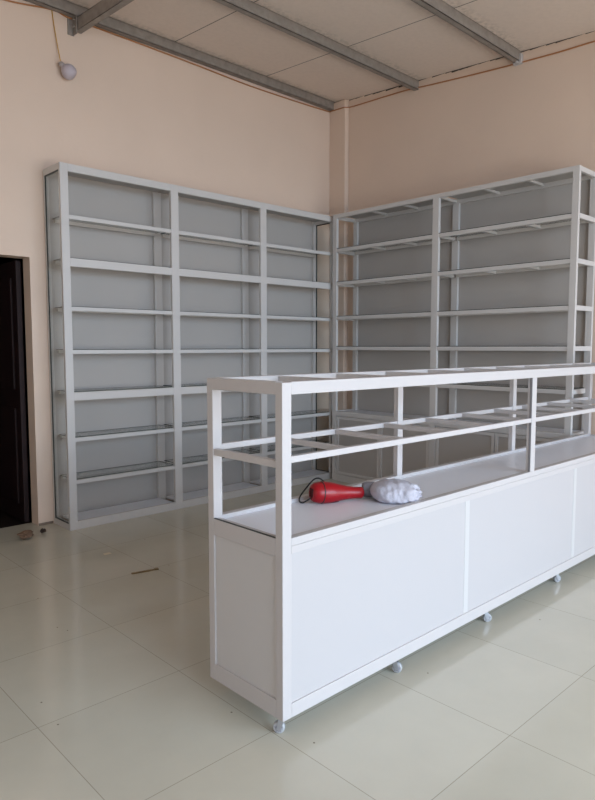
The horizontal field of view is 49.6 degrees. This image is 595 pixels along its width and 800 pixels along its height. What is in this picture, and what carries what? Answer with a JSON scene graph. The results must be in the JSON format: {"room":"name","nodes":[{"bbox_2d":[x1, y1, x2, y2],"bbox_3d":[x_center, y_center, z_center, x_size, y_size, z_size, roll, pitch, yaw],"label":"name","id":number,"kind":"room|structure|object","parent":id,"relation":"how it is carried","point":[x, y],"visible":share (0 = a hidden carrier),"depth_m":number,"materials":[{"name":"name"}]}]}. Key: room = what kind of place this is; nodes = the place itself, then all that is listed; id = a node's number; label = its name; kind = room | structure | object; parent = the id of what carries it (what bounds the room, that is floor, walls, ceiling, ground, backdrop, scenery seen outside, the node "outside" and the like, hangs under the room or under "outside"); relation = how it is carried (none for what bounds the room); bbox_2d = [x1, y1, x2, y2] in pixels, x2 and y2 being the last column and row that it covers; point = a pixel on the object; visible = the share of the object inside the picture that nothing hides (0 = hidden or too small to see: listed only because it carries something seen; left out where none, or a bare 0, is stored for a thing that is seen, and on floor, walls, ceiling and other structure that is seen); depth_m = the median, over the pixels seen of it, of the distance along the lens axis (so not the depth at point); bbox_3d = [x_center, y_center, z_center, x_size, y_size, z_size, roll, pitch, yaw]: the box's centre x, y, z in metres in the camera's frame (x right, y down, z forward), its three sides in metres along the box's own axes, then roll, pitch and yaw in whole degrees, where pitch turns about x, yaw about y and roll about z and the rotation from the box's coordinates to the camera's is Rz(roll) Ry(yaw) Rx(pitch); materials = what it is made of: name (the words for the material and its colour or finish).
{"room":"empty retail shop","nodes":[
{"label":"empty retail shop","id":0,"kind":"room"},
{"bbox_2d":[0,257,29,456],"bbox_3d":[-4.543,-0.617,6.918,3.500,3.150,0.100,-4,6,-43],"label":"door frame","id":1,"kind":"structure","parent":0,"point":[3,260],"depth_m":7.95,"materials":[{"name":"black"}]},
{"bbox_2d":[0,0,329,525],"bbox_3d":[-2.659,-1.077,4.269,8.660,4.200,0.130,-4,6,-43],"label":"wall","id":2,"kind":"structure","parent":0,"point":[129,108],"depth_m":5.22,"materials":[{"name":"beige paint"}]},
{"bbox_2d":[0,260,29,521],"bbox_3d":[-2.414,-0.075,5.264,0.055,2.020,0.845,-4,6,-43],"label":"door","id":3,"kind":"structure","parent":2,"relation":"in","point":[14,491],"depth_m":5.04,"materials":[{"name":"brown wood"}]},
{"bbox_2d":[39,521,52,525],"bbox_3d":[-1.956,0.960,5.011,0.113,0.018,0.004,-4,6,-43],"label":"trim","id":4,"kind":"structure","parent":2,"relation":"attached to","point":[49,522],"depth_m":5.01,"materials":[{"name":"grey"}]},
{"bbox_2d":[67,0,133,35],"bbox_3d":[1.104,-2.355,1.984,0.100,0.646,8.200,-4,6,-43],"label":"beam","id":5,"kind":"structure","parent":2,"relation":"attached to","point":[103,9],"depth_m":4.71,"materials":[{"name":"metal"}]},
{"bbox_2d":[25,0,335,110],"bbox_3d":[-2.590,-2.885,4.046,8.260,0.085,0.050,-4,6,-43],"label":"beam","id":6,"kind":"structure","parent":2,"relation":"attached to","point":[67,8],"depth_m":5.56,"materials":[{"name":"metal"}]},
{"bbox_2d":[4,0,594,111],"bbox_3d":[0.136,-2.688,3.798,4.658,0.295,4.198,-4,6,-43],"label":"cable","id":7,"kind":"object","parent":2,"relation":"attached to","point":[4,0],"visible":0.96,"depth_m":5.59,"materials":[{"name":"brown plastic"}]},
{"bbox_2d":[51,10,76,79],"bbox_3d":[-1.741,-2.671,4.830,0.155,0.506,0.117,-4,6,-43],"label":"hanging bulb","id":8,"kind":"object","parent":7,"relation":"hanging from","point":[68,71],"visible":1,"depth_m":4.82,"materials":[{"name":"white glass"}]},
{"bbox_2d":[0,457,594,799],"bbox_3d":[-0.758,1.255,2.446,8.660,0.150,11.800,-4,6,-43],"label":"floor","id":9,"kind":"structure","parent":0,"point":[108,691],"depth_m":2.52,"materials":[{"name":"beige tile"}]},
{"bbox_2d":[17,530,33,539],"bbox_3d":[-1.952,0.969,4.635,0.079,0.062,0.119,3,5,29],"label":"fragment","id":10,"kind":"object","parent":9,"relation":"on","point":[25,534],"visible":1,"depth_m":4.61,"materials":[{"name":"brown"}]},
{"bbox_2d":[131,568,158,573],"bbox_3d":[-0.936,1.051,3.958,0.170,0.009,0.025,-3,5,-29],"label":"stick","id":11,"kind":"object","parent":9,"relation":"on","point":[154,568],"visible":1,"depth_m":3.95,"materials":[{"name":"brown wood"}]},
{"bbox_2d":[43,162,332,530],"bbox_3d":[-0.762,-0.453,5.819,2.883,2.700,0.302,-4,6,-43],"label":"display shelf","id":12,"kind":"object","parent":9,"relation":"on","point":[152,295],"visible":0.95,"depth_m":5.50,"materials":[{"name":"white metal"}]},
{"bbox_2d":[207,363,594,733],"bbox_3d":[1.066,0.457,3.534,3.480,1.260,0.429,-4,6,-43],"label":"display counter","id":13,"kind":"object","parent":9,"relation":"on","point":[310,600],"depth_m":2.62,"materials":[{"name":"white metal"}]},
{"bbox_2d":[298,477,363,503],"bbox_3d":[0.148,0.391,2.763,0.289,0.100,0.122,0,5,-6],"label":"flashlight","id":14,"kind":"object","parent":13,"relation":"on","point":[322,492],"visible":1,"depth_m":2.73,"materials":[{"name":"red plastic"}]},
{"bbox_2d":[362,478,421,503],"bbox_3d":[0.416,0.389,2.820,0.227,0.086,0.252,-4,6,-43],"label":"cloth bundle","id":15,"kind":"object","parent":13,"relation":"on","point":[389,491],"visible":0.97,"depth_m":2.74,"materials":[{"name":"white fabric"}]},
{"bbox_2d":[332,165,594,483],"bbox_3d":[1.333,-0.453,5.817,0.341,2.700,2.475,-4,6,-43],"label":"display shelf","id":16,"kind":"object","parent":9,"relation":"on","point":[500,273],"visible":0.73,"depth_m":5.69,"materials":[{"name":"white metal"}]},
{"bbox_2d":[66,0,594,101],"bbox_3d":[0.227,-2.454,1.095,8.660,0.643,8.530,-4,6,-43],"label":"ceiling","id":17,"kind":"structure","parent":0,"point":[404,36],"depth_m":5.13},
{"bbox_2d":[347,31,594,433],"bbox_3d":[3.345,-1.014,4.083,0.200,4.100,8.400,-4,6,-43],"label":"wall","id":18,"kind":"structure","parent":0,"point":[535,116],"depth_m":5.70,"materials":[{"name":"beige paint"}]},
{"bbox_2d":[213,0,418,90],"bbox_3d":[-1.869,-2.753,3.293,8.260,0.085,0.050,-4,6,-43],"label":"beam","id":19,"kind":"structure","parent":18,"relation":"attached to","point":[249,8],"depth_m":5.19,"materials":[{"name":"metal"}]},
{"bbox_2d":[329,99,348,409],"bbox_3d":[0.441,-1.173,6.959,0.060,3.948,0.225,-4,6,-43],"label":"column","id":20,"kind":"structure","parent":18,"relation":"attached to","point":[339,119],"depth_m":6.85,"materials":[{"name":"beige paint"}]},
{"bbox_2d":[411,0,521,62],"bbox_3d":[-1.154,-2.623,2.546,8.260,0.085,0.050,-4,6,-43],"label":"beam","id":21,"kind":"structure","parent":18,"relation":"attached to","point":[441,9],"depth_m":4.84,"materials":[{"name":"metal"}]},
{"bbox_2d":[349,31,593,100],"bbox_3d":[2.571,-2.767,4.611,0.002,0.390,5.903,-4,6,-43],"label":"trim","id":22,"kind":"structure","parent":18,"relation":"attached to","point":[592,31],"depth_m":5.73,"materials":[{"name":"brown"}]},
{"bbox_2d":[513,53,522,65],"bbox_3d":[1.830,-2.833,5.355,0.052,0.075,0.070,-4,6,-43],"label":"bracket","id":23,"kind":"structure","parent":18,"relation":"attached to","point":[516,63],"depth_m":5.34,"materials":[{"name":"white metal"}]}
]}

